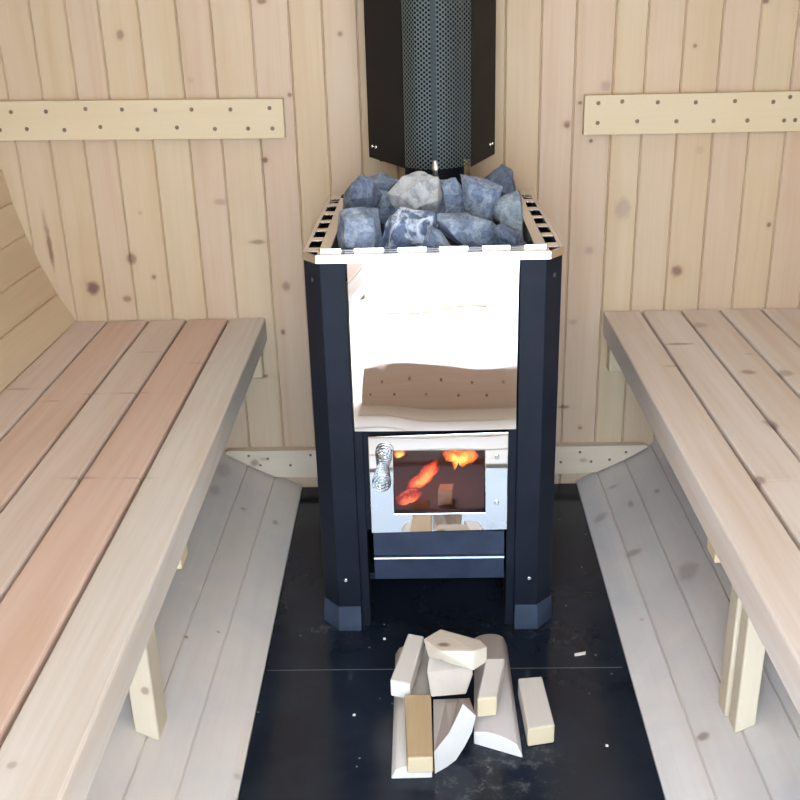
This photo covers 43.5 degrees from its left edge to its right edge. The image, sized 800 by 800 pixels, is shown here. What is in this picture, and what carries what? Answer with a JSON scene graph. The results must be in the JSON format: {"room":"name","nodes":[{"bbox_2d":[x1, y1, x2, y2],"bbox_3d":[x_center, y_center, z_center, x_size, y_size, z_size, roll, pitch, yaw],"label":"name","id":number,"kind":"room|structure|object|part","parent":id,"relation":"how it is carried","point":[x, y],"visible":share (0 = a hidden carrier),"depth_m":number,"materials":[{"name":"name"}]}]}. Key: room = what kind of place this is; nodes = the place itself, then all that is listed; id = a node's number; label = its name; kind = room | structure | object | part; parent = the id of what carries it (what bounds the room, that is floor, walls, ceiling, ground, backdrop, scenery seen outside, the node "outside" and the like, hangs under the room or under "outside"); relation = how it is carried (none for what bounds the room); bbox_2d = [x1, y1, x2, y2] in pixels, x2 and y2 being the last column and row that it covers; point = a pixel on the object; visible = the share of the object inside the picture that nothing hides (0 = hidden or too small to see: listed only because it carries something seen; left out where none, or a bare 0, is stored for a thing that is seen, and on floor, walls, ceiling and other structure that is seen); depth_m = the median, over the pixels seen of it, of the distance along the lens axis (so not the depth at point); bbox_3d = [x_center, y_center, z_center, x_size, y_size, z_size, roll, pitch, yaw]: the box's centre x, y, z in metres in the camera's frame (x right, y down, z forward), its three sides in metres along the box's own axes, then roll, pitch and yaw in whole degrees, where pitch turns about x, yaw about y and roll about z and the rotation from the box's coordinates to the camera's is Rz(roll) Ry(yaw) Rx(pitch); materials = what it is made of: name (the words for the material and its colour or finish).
{"room":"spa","nodes":[
{"label":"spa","id":0,"kind":"room"},
{"bbox_2d":[0,163,301,799],"bbox_3d":[-0.548,0.070,0.961,0.655,1.310,2.590,-1,22,2],"label":"wall","id":1,"kind":"structure","parent":0,"point":[214,624],"depth_m":1.75,"materials":[{"name":"beige wood"}]},
{"bbox_2d":[0,318,266,799],"bbox_3d":[-0.491,0.444,1.087,0.410,0.353,2.435,-1,22,1],"label":"bench","id":2,"kind":"object","parent":1,"relation":"on","point":[113,440],"visible":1,"depth_m":1.37,"materials":[{"name":"brown wood"}]},
{"bbox_3d":[-0.365,0.350,1.408,0.034,0.283,0.050,-1,22,2],"label":"leg","id":3,"kind":"part","parent":2,"relation":"part of","materials":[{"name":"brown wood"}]},
{"bbox_2d":[0,0,799,486],"bbox_3d":[0.059,-0.599,1.984,1.920,1.794,0.032,-1,22,2],"label":"wall","id":4,"kind":"structure","parent":0,"point":[164,229],"depth_m":2.02,"materials":[{"name":"brown wood"}]},
{"bbox_2d":[0,98,285,140],"bbox_3d":[-0.521,-0.555,1.985,0.586,0.084,0.022,-1,22,2],"label":"batten","id":5,"kind":"object","parent":4,"relation":"attached to","point":[220,118],"visible":1,"depth_m":1.98,"materials":[{"name":"brown wood"}]},
{"bbox_2d":[225,442,646,476],"bbox_3d":[0.079,0.135,2.249,0.940,0.068,0.022,-1,22,2],"label":"batten","id":6,"kind":"object","parent":4,"relation":"attached to","point":[578,457],"visible":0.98,"depth_m":2.24,"materials":[{"name":"brown wood"}]},
{"bbox_2d":[582,90,799,134],"bbox_3d":[0.646,-0.562,1.956,0.574,0.078,0.022,-1,22,2],"label":"batten","id":7,"kind":"object","parent":4,"relation":"attached to","point":[740,111],"visible":1,"depth_m":1.95,"materials":[{"name":"brown wood"}]},
{"bbox_2d":[576,304,799,799],"bbox_3d":[0.637,0.050,0.926,0.633,1.310,2.590,-1,22,2],"label":"wall","id":8,"kind":"structure","parent":0,"point":[669,600],"depth_m":1.65,"materials":[{"name":"beige wood"}]},
{"bbox_2d":[603,308,799,732],"bbox_3d":[0.607,0.424,1.055,0.419,0.353,2.428,-1,22,2],"label":"bench","id":9,"kind":"object","parent":8,"relation":"on","point":[719,393],"visible":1,"depth_m":1.49,"materials":[{"name":"brown wood"}]},
{"bbox_3d":[0.481,0.323,1.413,0.030,0.281,0.035,-1,22,2],"label":"leg","id":10,"kind":"part","parent":9,"relation":"part of","materials":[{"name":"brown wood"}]},
{"bbox_3d":[0.483,0.336,1.377,0.028,0.279,0.032,-1,22,2],"label":"leg","id":11,"kind":"part","parent":9,"relation":"part of","materials":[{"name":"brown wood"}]},
{"bbox_3d":[0.056,0.660,1.179,0.670,0.051,2.560,-1,22,2],"label":"floor","id":12,"kind":"structure","parent":0,"visible":0},
{"bbox_2d":[238,484,664,799],"bbox_3d":[0.075,0.426,1.723,0.623,0.012,1.208,-1,22,2],"label":"hearth pad","id":13,"kind":"object","parent":12,"relation":"on","point":[307,742],"visible":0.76,"depth_m":1.60,"materials":[{"name":"black stone"}]},
{"bbox_2d":[391,646,431,777],"bbox_3d":[0.019,0.475,1.556,0.060,0.022,0.288,-1,22,2],"label":"firewood","id":14,"kind":"object","parent":13,"relation":"on","point":[421,686],"visible":0.44,"depth_m":1.51,"materials":[{"name":"brown wood"}]},
{"bbox_2d":[390,634,423,697],"bbox_3d":[0.015,0.420,1.587,0.032,0.034,0.121,4,23,13],"label":"firewood","id":15,"kind":"object","parent":14,"relation":"on","point":[403,679],"visible":0.91,"depth_m":1.56,"materials":[{"name":"brown wood"}]},
{"bbox_2d":[404,695,432,772],"bbox_3d":[0.026,0.485,1.462,0.043,0.028,0.138,-1,22,2],"label":"firewood","id":16,"kind":"object","parent":14,"relation":"on","point":[418,712],"visible":1,"depth_m":1.44,"materials":[{"name":"beige wood"}]},
{"bbox_2d":[302,0,564,630],"bbox_3d":[0.049,-0.476,1.645,0.406,1.720,0.572,-1,22,2],"label":"stove","id":17,"kind":"object","parent":13,"relation":"on","point":[453,347],"depth_m":1.65,"materials":[{"name":"black paint"}]},
{"bbox_3d":[-0.096,0.004,1.880,0.082,0.661,0.500,-1,22,2],"label":"panel","id":18,"kind":"part","parent":17,"relation":"part of","materials":[{"name":"black paint"}]},
{"bbox_3d":[-0.063,-0.270,1.599,0.073,0.077,0.082,-1,22,2],"label":"stove stone","id":19,"kind":"part","parent":17,"relation":"part of","materials":[{"name":"stone"}]},
{"bbox_3d":[-0.063,-0.322,1.685,0.068,0.117,0.071,-1,22,2],"label":"stove stone","id":20,"kind":"part","parent":17,"relation":"part of","materials":[{"name":"stone"}]},
{"bbox_3d":[-0.029,0.121,1.614,0.031,0.031,0.064,-1,22,2],"label":"spring handle","id":21,"kind":"part","parent":17,"relation":"part of","materials":[{"name":"silver metal"}]},
{"bbox_3d":[-0.027,-0.353,1.779,0.062,0.104,0.060,-1,22,2],"label":"stove stone","id":22,"kind":"part","parent":17,"relation":"part of","materials":[{"name":"stone"}]},
{"bbox_3d":[-0.035,-0.834,1.702,0.003,0.854,0.127,-14,25,-29],"label":"plate","id":23,"kind":"part","parent":17,"relation":"part of","materials":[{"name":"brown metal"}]},
{"bbox_3d":[-0.015,-0.327,1.740,0.064,0.084,0.050,-1,22,2],"label":"stove stone","id":24,"kind":"part","parent":17,"relation":"part of","materials":[{"name":"stone"}]},
{"bbox_2d":[395,488,421,504],"bbox_3d":[0.016,0.172,1.783,0.041,0.032,0.043,15,27,35],"label":"embers","id":25,"kind":"object","parent":17,"relation":"in","point":[411,495],"visible":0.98,"depth_m":1.77},
{"bbox_2d":[394,451,405,457],"bbox_3d":[0.000,0.093,1.751,0.018,0.019,0.018,-19,28,-37],"label":"flame","id":26,"kind":"object","parent":25,"relation":"in","point":[398,454],"visible":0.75,"depth_m":1.75,"materials":[{"name":"orange"}]},
{"bbox_2d":[407,460,438,488],"bbox_3d":[0.039,0.131,1.765,0.062,0.061,0.024,-1,22,2],"label":"flame","id":27,"kind":"object","parent":25,"relation":"on","point":[426,474],"visible":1,"depth_m":1.76,"materials":[{"name":"orange"}]},
{"bbox_3d":[0.017,-0.272,1.600,0.093,0.078,0.067,-1,22,2],"label":"stove stone","id":28,"kind":"part","parent":17,"relation":"part of","materials":[{"name":"stone"}]},
{"bbox_3d":[0.025,-0.327,1.691,0.093,0.120,0.077,-1,22,2],"label":"stove stone","id":29,"kind":"part","parent":17,"relation":"part of","materials":[{"name":"grey stone"}]},
{"bbox_3d":[0.048,-0.824,1.682,0.239,0.863,0.167,-1,22,2],"label":"flue guard","id":30,"kind":"part","parent":17,"relation":"part of","materials":[{"name":"black metal"}]},
{"bbox_3d":[0.053,-0.081,1.569,0.261,0.281,0.005,-1,22,2],"label":"panel","id":31,"kind":"part","parent":17,"relation":"part of","materials":[{"name":"silver metal"}]},
{"bbox_3d":[0.064,0.002,1.876,0.266,0.660,0.472,-1,22,2],"label":"plate","id":32,"kind":"part","parent":17,"relation":"part of","materials":[{"name":"silver metal"}]},
{"bbox_3d":[0.060,-0.254,1.579,0.052,0.046,0.048,-1,22,2],"label":"stove stone","id":33,"kind":"part","parent":17,"relation":"part of","materials":[{"name":"stone"}]},
{"bbox_3d":[0.064,0.136,1.662,0.228,0.183,0.016,-1,22,2],"label":"fire door","id":34,"kind":"part","parent":17,"relation":"part of","materials":[{"name":"silver metal"}]},
{"bbox_3d":[0.070,0.200,1.879,0.222,0.092,0.359,-1,22,2],"label":"ash drawer","id":35,"kind":"part","parent":17,"relation":"part of","materials":[{"name":"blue metal"}]},
{"bbox_2d":[438,484,453,504],"bbox_3d":[0.082,0.165,1.775,0.029,0.031,0.035,-1,22,2],"label":"firewood","id":36,"kind":"object","parent":17,"relation":"on","point":[445,491],"visible":1,"depth_m":1.76,"materials":[{"name":"beige wood"}]},
{"bbox_3d":[0.099,-0.332,1.718,0.074,0.102,0.058,-1,22,2],"label":"stove stone","id":37,"kind":"part","parent":17,"relation":"part of","materials":[{"name":"stone"}]},
{"bbox_2d":[443,450,477,469],"bbox_3d":[0.105,0.104,1.763,0.065,0.045,0.024,-1,22,2],"label":"flame","id":38,"kind":"object","parent":17,"relation":"in","point":[463,457],"visible":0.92,"depth_m":1.75,"materials":[{"name":"orange"}]},
{"bbox_3d":[0.105,-0.270,1.606,0.104,0.066,0.071,-1,22,2],"label":"stove stone","id":39,"kind":"part","parent":17,"relation":"part of","materials":[{"name":"stone"}]},
{"bbox_3d":[0.050,-0.857,1.758,0.200,0.858,0.002,-1,22,2],"label":"plate","id":40,"kind":"part","parent":17,"relation":"part of","materials":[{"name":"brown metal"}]},
{"bbox_3d":[0.136,-0.324,1.679,0.071,0.115,0.063,-1,22,2],"label":"stove stone","id":41,"kind":"part","parent":17,"relation":"part of","materials":[{"name":"stone"}]},
{"bbox_3d":[0.142,-0.837,1.697,0.003,0.854,0.117,9,24,24],"label":"plate","id":42,"kind":"part","parent":17,"relation":"part of","materials":[{"name":"brown metal"}]},
{"bbox_3d":[0.176,-0.367,1.790,0.063,0.110,0.075,-1,22,2],"label":"stove stone","id":43,"kind":"part","parent":17,"relation":"part of","materials":[{"name":"stone"}]},
{"bbox_3d":[0.181,-0.308,1.674,0.052,0.090,0.064,-1,22,2],"label":"stove stone","id":44,"kind":"part","parent":17,"relation":"part of","materials":[{"name":"grey stone"}]},
{"bbox_3d":[0.174,-0.259,1.587,0.055,0.048,0.056,-1,22,2],"label":"stove stone","id":45,"kind":"part","parent":17,"relation":"part of","materials":[{"name":"stone"}]},
{"bbox_3d":[0.223,-0.001,1.871,0.082,0.661,0.500,-1,22,2],"label":"panel","id":46,"kind":"part","parent":17,"relation":"part of","materials":[{"name":"black paint"}]},
{"bbox_2d":[433,698,475,772],"bbox_3d":[0.080,0.466,1.476,0.062,0.096,0.130,-1,22,2],"label":"firewood","id":47,"kind":"object","parent":13,"relation":"on","point":[454,719],"visible":1,"depth_m":1.45,"materials":[{"name":"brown wood"}]},
{"bbox_2d":[427,657,472,696],"bbox_3d":[0.078,0.426,1.571,0.071,0.038,0.099,-1,22,2],"label":"firewood","id":48,"kind":"object","parent":47,"relation":"on","point":[444,678],"visible":0.73,"depth_m":1.55,"materials":[{"name":"brown wood"}]},
{"bbox_2d":[424,630,486,669],"bbox_3d":[0.088,0.391,1.577,0.100,0.039,0.079,10,24,26],"label":"firewood","id":49,"kind":"object","parent":48,"relation":"on","point":[469,653],"visible":1,"depth_m":1.56,"materials":[{"name":"brown wood"}]},
{"bbox_2d":[474,634,522,756],"bbox_3d":[0.146,0.459,1.581,0.069,0.028,0.270,-1,22,2],"label":"firewood","id":50,"kind":"object","parent":13,"relation":"on","point":[500,731],"visible":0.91,"depth_m":1.51,"materials":[{"name":"brown wood"}]},
{"bbox_2d":[477,659,504,716],"bbox_3d":[0.139,0.438,1.530,0.029,0.038,0.099,3,22,12],"label":"firewood","id":51,"kind":"object","parent":50,"relation":"on","point":[488,699],"visible":1,"depth_m":1.51,"materials":[{"name":"brown wood"}]},
{"bbox_2d":[518,677,554,745],"bbox_3d":[0.206,0.474,1.531,0.041,0.033,0.120,-2,22,-1],"label":"firewood","id":52,"kind":"object","parent":13,"relation":"on","point":[538,722],"visible":1,"depth_m":1.51,"materials":[{"name":"brown wood"}]},
{"bbox_2d":[575,651,585,655],"bbox_3d":[0.303,0.427,1.684,0.022,0.003,0.005,-6,22,-11],"label":"chip","id":53,"kind":"object","parent":13,"relation":"on","point":[579,653],"visible":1,"depth_m":1.68,"materials":[{"name":"white wood"}]}
]}

